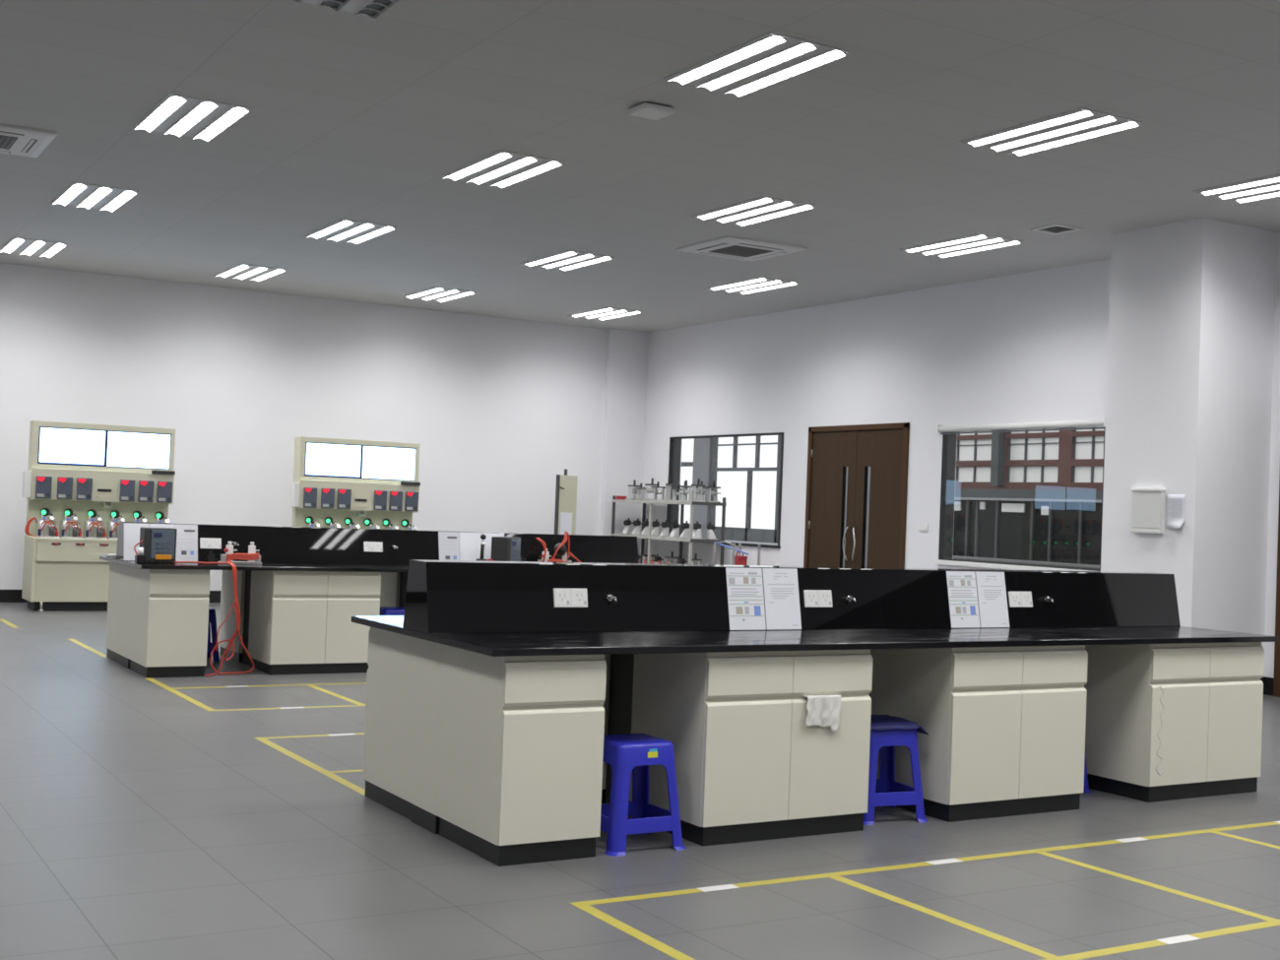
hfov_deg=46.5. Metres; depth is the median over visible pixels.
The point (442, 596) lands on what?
divider
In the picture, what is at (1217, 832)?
tape
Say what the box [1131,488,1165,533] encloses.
box
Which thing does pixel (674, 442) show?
window
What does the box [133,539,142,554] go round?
wire
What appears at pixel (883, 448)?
door
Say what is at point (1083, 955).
tape
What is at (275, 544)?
divider
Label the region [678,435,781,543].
window
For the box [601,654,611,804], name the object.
base cabinet
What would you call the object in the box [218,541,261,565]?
rig
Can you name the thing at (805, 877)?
tape
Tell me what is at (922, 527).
light switch
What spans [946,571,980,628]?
notice sheet
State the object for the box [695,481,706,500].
rig
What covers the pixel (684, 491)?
rig
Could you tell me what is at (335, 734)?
label
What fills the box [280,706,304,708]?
label
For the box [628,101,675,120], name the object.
wireless access point
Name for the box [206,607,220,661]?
plastic stool
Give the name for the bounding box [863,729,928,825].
plastic stool
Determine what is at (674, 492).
rig
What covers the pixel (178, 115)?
recessed light
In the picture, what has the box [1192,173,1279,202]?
recessed light
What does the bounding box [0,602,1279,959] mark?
floor
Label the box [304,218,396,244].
recessed light
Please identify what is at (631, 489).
rig
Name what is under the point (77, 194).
recessed light
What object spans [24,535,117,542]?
countertop
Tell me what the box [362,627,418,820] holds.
base cabinet
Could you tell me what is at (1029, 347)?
wall
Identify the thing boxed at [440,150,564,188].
recessed light
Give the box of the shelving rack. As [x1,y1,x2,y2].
[610,490,726,565]
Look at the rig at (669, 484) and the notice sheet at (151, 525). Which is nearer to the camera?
the notice sheet at (151, 525)
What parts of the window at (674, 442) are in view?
sill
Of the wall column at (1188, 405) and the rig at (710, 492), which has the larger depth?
the rig at (710, 492)
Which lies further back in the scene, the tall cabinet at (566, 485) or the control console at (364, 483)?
the tall cabinet at (566, 485)
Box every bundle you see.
[24,516,37,537]
[173,559,254,676]
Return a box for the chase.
[121,565,408,668]
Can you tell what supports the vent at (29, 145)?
attached to the air conditioner at (14, 140)
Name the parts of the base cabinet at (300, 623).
door, drawer, door, drawer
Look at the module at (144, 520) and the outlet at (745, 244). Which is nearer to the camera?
the outlet at (745, 244)
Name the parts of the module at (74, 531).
plate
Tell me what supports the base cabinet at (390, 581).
on the floor at (139, 820)
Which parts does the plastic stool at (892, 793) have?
leg, leg, seat, leg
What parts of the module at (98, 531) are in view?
plate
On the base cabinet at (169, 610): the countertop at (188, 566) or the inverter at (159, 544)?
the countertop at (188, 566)
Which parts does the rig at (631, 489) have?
plate, plate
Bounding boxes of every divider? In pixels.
[116,521,638,565]
[402,559,1180,634]
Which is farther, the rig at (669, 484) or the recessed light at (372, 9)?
the rig at (669, 484)
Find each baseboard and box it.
[0,589,221,602]
[1263,676,1273,696]
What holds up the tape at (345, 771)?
on the floor at (139, 820)
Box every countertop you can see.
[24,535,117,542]
[99,555,408,572]
[350,615,1278,656]
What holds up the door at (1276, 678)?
in the wall at (1029, 347)
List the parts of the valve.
lever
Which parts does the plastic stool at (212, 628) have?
leg, seat, leg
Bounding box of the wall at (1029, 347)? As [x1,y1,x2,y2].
[639,232,1279,677]
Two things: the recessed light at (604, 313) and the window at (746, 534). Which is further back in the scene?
the window at (746, 534)
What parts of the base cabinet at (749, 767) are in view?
door, drawer, door, drawer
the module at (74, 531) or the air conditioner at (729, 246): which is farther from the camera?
the module at (74, 531)
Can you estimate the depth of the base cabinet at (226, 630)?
12.68 m
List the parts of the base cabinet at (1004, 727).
door, drawer, door, drawer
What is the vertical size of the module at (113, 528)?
0.268 m
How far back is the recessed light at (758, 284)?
17.25 m
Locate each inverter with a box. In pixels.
[139,527,177,563]
[490,536,520,561]
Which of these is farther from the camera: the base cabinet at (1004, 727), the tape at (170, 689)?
the tape at (170, 689)
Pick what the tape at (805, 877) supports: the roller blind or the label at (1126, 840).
the label at (1126, 840)
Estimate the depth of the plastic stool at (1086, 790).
7.89 m
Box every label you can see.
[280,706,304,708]
[327,733,354,735]
[697,884,740,892]
[925,858,962,864]
[1116,836,1148,842]
[1155,934,1200,944]
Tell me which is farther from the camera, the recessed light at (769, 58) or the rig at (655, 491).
the rig at (655, 491)
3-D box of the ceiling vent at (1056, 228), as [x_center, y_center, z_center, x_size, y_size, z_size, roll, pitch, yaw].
[3.734,-2.249,13.345,0.320,0.012,0.320,3,-1,-31]
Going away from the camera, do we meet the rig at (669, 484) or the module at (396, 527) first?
the module at (396, 527)
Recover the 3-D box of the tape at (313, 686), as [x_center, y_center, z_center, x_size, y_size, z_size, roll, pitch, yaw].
[-2.189,1.536,10.659,0.052,0.001,1.123,3,-1,-31]
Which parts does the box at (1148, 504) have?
door, lid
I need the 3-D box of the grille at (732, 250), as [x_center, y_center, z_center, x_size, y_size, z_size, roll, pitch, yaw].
[1.012,-2.293,14.925,0.470,0.004,0.470,3,-1,-31]
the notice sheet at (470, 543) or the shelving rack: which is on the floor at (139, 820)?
the shelving rack
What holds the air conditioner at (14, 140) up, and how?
attached to the ceiling
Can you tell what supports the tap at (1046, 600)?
on the divider at (442, 596)
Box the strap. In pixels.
[715,541,748,555]
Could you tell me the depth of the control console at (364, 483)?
19.06 m
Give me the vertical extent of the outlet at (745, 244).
0.005 m
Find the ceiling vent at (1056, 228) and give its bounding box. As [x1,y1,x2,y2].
[1029,223,1082,234]
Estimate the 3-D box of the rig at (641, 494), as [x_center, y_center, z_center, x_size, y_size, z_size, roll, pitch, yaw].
[0.014,0.169,21.541,0.138,0.248,0.230,3,-1,-27]
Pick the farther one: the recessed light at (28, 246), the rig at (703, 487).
the rig at (703, 487)
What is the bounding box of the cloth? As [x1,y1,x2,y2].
[870,714,928,735]
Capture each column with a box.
[599,328,647,555]
[1100,217,1277,668]
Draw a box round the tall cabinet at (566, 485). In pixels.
[554,468,577,534]
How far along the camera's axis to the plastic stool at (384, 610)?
12.38 m
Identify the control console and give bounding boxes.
[21,420,175,611]
[289,436,420,529]
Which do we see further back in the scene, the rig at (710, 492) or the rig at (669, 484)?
the rig at (669, 484)
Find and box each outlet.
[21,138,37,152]
[738,243,783,250]
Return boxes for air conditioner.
[0,123,57,157]
[675,235,807,260]
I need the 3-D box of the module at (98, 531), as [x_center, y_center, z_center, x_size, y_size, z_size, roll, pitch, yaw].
[-6.310,0.545,17.231,0.231,0.268,0.224,3,-1,-28]
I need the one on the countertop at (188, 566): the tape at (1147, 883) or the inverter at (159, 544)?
the inverter at (159, 544)
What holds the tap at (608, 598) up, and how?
on the divider at (442, 596)
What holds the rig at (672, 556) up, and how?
on the shelving rack
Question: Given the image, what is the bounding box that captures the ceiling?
[0,0,1279,332]
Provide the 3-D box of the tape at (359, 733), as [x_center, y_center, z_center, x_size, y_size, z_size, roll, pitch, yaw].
[-0.252,1.593,9.767,4.588,0.001,0.052,3,-1,-31]
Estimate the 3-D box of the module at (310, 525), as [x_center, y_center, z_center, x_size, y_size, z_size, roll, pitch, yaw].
[-4.061,0.659,18.570,0.231,0.268,0.224,3,-1,-28]
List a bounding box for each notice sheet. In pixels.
[123,522,149,560]
[149,523,174,528]
[174,524,197,561]
[438,531,459,560]
[459,532,483,560]
[483,532,504,559]
[725,567,766,630]
[762,568,801,629]
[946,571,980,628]
[975,571,1009,627]
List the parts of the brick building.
pane, pane, pane, pane, pane, pane, pane, pane, pane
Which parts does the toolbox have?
lid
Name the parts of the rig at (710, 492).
plate, plate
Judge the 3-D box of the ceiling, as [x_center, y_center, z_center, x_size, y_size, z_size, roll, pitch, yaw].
[-0.485,-2.583,8.848,15.310,0.150,23.250,3,-1,-31]
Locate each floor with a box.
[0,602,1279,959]
[952,555,1099,570]
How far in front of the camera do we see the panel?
6.47 m
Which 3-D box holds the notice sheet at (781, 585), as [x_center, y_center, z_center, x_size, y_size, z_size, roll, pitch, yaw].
[0.691,0.578,7.240,0.208,0.293,0.056,3,-1,-31]
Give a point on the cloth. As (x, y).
(880, 723)
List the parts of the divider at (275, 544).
socket plate, socket plate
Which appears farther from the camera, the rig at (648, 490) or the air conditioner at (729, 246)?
the rig at (648, 490)
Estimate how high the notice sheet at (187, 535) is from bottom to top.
0.293 m
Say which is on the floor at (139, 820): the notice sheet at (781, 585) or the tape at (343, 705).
the tape at (343, 705)
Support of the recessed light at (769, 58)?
in the ceiling
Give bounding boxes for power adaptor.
[134,547,146,563]
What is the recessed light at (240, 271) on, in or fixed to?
in the ceiling
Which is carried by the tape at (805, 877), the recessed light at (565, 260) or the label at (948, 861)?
the label at (948, 861)
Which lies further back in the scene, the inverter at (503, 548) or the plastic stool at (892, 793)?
the inverter at (503, 548)
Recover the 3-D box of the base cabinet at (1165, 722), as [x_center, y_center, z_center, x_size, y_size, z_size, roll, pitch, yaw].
[2.855,1.270,8.152,0.887,0.820,0.623,3,-1,-31]
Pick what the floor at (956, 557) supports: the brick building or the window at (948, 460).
the brick building
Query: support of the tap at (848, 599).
on the divider at (442, 596)
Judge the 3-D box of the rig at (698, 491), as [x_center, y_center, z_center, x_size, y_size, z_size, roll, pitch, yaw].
[0.794,0.140,20.275,0.230,0.315,0.138,3,-1,-36]
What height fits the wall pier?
3.000 m
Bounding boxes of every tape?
[0,619,18,628]
[68,639,106,656]
[145,677,215,711]
[173,682,366,689]
[215,704,365,710]
[254,732,364,739]
[257,738,365,795]
[307,685,365,704]
[328,768,362,772]
[570,822,1279,906]
[576,904,695,959]
[830,876,1058,958]
[1036,851,1276,920]
[1040,919,1279,959]
[1211,831,1279,849]
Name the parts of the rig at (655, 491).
plate, plate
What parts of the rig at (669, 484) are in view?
plate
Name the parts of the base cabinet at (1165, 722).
door, drawer, door, drawer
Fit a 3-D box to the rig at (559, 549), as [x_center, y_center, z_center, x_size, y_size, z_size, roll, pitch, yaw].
[-0.737,0.627,13.382,0.498,0.338,0.157,3,-1,-31]
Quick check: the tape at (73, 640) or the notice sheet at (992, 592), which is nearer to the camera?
the notice sheet at (992, 592)
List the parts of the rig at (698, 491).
plate, plate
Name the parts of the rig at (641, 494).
plate, plate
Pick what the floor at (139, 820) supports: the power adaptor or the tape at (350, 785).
the tape at (350, 785)
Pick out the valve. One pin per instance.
(482, 537)
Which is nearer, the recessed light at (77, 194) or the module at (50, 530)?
the recessed light at (77, 194)
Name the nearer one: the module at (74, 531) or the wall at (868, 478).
the module at (74, 531)
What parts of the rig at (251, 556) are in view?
valve post, rail, valve post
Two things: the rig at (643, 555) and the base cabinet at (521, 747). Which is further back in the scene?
the rig at (643, 555)
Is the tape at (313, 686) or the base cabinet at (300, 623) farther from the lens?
the base cabinet at (300, 623)
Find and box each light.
[0,237,67,257]
[51,182,138,212]
[131,93,251,141]
[213,263,286,281]
[293,0,399,19]
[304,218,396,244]
[401,286,476,302]
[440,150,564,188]
[519,250,613,270]
[567,307,641,319]
[664,31,849,96]
[691,195,816,226]
[704,276,798,294]
[898,233,1023,257]
[954,501,1048,514]
[960,107,1142,156]
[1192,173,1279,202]
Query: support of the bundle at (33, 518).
on the control console at (83, 471)
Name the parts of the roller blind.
rail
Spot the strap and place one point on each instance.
(722, 544)
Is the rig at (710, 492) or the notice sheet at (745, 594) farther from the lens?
the rig at (710, 492)
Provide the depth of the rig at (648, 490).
21.28 m
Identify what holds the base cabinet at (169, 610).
on the floor at (139, 820)
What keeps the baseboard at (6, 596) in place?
attached to the wall at (496, 409)
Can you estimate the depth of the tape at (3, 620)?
15.14 m
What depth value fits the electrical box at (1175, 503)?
12.76 m
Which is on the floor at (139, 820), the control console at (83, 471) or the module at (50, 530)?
the control console at (83, 471)
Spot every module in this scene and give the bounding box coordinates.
[35,513,59,538]
[58,514,82,538]
[82,515,106,539]
[105,515,125,539]
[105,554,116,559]
[134,516,146,522]
[157,517,169,522]
[309,521,319,527]
[329,522,340,527]
[349,523,360,528]
[388,524,398,529]
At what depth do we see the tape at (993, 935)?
5.27 m
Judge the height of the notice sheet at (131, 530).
0.293 m
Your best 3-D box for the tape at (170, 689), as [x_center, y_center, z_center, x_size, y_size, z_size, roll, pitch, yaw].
[-3.229,1.491,10.401,0.052,0.001,1.848,3,-1,-31]
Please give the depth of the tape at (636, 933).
4.93 m
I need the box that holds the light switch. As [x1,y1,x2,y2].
[918,523,928,531]
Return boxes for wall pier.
[692,437,718,538]
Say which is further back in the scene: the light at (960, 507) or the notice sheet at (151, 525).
the light at (960, 507)
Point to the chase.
(125, 662)
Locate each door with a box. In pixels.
[803,422,909,568]
[1273,478,1279,697]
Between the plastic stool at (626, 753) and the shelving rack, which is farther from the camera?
the shelving rack
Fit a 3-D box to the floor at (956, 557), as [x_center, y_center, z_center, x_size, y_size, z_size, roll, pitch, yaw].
[18.871,3.140,40.611,50.890,0.120,80.000,3,-1,-31]
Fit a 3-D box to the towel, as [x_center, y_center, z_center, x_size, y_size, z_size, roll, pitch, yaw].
[0.803,1.030,6.557,0.206,0.159,0.043,3,-1,-31]
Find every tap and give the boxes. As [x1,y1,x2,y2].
[604,594,617,602]
[844,595,855,603]
[1042,596,1053,603]
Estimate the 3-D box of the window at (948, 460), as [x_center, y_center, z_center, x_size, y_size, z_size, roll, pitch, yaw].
[4.045,0.189,15.726,0.200,1.525,2.400,3,-1,-31]
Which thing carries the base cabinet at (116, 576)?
on the floor at (139, 820)
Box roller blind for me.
[936,417,1105,434]
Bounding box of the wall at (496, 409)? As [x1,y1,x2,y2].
[0,262,607,590]
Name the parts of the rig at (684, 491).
plate, plate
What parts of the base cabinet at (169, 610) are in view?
door, drawer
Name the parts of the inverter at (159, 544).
panel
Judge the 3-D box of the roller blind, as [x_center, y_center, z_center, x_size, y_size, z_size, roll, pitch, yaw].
[3.982,-0.562,15.674,0.084,0.110,2.412,3,-1,-31]
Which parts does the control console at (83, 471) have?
panel, panel, panel, label plate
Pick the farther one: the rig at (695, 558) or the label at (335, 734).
the rig at (695, 558)
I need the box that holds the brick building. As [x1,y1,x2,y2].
[953,426,1104,565]
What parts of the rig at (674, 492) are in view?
plate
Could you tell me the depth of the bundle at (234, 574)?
11.48 m
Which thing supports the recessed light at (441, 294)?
in the ceiling
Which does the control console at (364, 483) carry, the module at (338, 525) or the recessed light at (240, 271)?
the module at (338, 525)
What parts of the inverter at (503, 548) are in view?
panel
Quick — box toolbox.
[734,551,747,565]
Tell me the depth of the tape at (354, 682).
11.02 m
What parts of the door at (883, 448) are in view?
vision trim, pull handle, pull handle, vision trim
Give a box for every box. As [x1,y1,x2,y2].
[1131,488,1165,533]
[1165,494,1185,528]
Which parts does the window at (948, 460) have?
sill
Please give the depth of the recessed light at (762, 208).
13.01 m
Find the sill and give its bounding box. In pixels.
[724,539,777,545]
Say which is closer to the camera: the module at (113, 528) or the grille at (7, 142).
the grille at (7, 142)
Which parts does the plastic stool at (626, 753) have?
leg, seat, leg, leg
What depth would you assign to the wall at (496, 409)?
19.64 m
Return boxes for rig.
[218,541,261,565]
[535,531,580,562]
[625,479,639,500]
[634,483,645,500]
[641,554,655,564]
[643,478,656,500]
[649,481,665,501]
[662,477,672,501]
[664,551,678,564]
[669,484,682,501]
[678,480,692,501]
[688,478,704,502]
[691,553,702,564]
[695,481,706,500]
[704,481,720,502]
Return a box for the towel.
[804,694,841,731]
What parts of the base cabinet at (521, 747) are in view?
door, drawer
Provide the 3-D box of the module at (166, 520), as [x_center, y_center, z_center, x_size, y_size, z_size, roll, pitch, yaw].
[-5.650,0.579,17.624,0.231,0.268,0.224,3,-1,-30]
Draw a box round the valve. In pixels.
[476,533,493,561]
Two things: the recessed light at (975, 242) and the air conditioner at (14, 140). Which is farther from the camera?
the recessed light at (975, 242)
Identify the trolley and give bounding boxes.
[712,541,761,565]
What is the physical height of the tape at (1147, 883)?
0.001 m
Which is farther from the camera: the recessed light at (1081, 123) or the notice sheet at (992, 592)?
the recessed light at (1081, 123)
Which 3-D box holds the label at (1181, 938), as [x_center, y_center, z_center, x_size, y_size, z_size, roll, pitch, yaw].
[1.852,1.580,5.119,0.160,0.001,0.056,3,-1,-31]
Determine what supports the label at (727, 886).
on the tape at (805, 877)
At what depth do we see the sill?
25.18 m
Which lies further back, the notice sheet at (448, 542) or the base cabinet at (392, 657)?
the notice sheet at (448, 542)
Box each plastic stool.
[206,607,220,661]
[379,606,404,615]
[600,733,686,856]
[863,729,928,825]
[1083,755,1091,793]
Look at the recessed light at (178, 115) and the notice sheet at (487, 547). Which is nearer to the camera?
the recessed light at (178, 115)
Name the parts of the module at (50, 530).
plate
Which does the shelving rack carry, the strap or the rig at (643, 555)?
the rig at (643, 555)
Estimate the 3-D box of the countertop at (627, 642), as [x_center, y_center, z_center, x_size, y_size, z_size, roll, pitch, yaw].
[1.055,0.764,7.598,4.717,0.030,1.582,3,-1,-31]
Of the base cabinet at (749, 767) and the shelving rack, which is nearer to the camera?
the base cabinet at (749, 767)
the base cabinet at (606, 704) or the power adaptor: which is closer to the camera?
the base cabinet at (606, 704)
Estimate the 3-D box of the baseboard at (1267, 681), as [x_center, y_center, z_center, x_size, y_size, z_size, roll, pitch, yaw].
[4.145,1.783,14.661,0.640,0.155,17.400,3,-1,-31]
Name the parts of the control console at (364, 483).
panel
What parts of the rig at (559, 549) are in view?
valve post, motor, valve post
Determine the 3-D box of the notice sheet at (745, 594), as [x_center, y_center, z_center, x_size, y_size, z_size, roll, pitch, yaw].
[0.508,0.569,7.131,0.210,0.293,0.056,3,-1,-31]
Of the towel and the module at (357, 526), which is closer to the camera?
the towel
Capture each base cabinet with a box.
[105,561,125,664]
[128,567,210,677]
[218,570,246,662]
[248,570,381,674]
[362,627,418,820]
[379,572,400,606]
[436,644,606,866]
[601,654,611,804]
[629,649,872,845]
[868,644,1087,822]
[1084,641,1264,802]
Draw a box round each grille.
[0,134,17,149]
[708,245,772,256]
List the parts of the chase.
panel, panel, panel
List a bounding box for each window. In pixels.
[666,432,783,548]
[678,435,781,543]
[935,429,1105,571]
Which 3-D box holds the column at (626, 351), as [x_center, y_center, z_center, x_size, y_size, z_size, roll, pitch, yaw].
[-0.259,-0.194,22.222,0.640,4.070,0.110,3,-1,-31]
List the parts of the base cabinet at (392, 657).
door, drawer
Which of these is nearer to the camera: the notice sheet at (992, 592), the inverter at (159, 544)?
the notice sheet at (992, 592)
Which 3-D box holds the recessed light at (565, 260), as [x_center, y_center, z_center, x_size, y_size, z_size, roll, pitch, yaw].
[-0.801,-2.361,16.056,0.559,0.026,1.111,3,-1,-31]
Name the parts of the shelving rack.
post, motor bracket, motor, motor bracket, motor, post, motor bracket, motor, post, shelf, motor bracket, motor, shelf, motor bracket, motor, motor bracket, motor, motor bracket, motor, post, motor bracket, motor bracket, motor, post, motor bracket, motor, rail, rail, motor bracket, motor, post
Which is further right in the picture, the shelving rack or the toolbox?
the toolbox
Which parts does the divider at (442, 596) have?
socket plate, socket plate, socket plate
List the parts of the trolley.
post, post, post, post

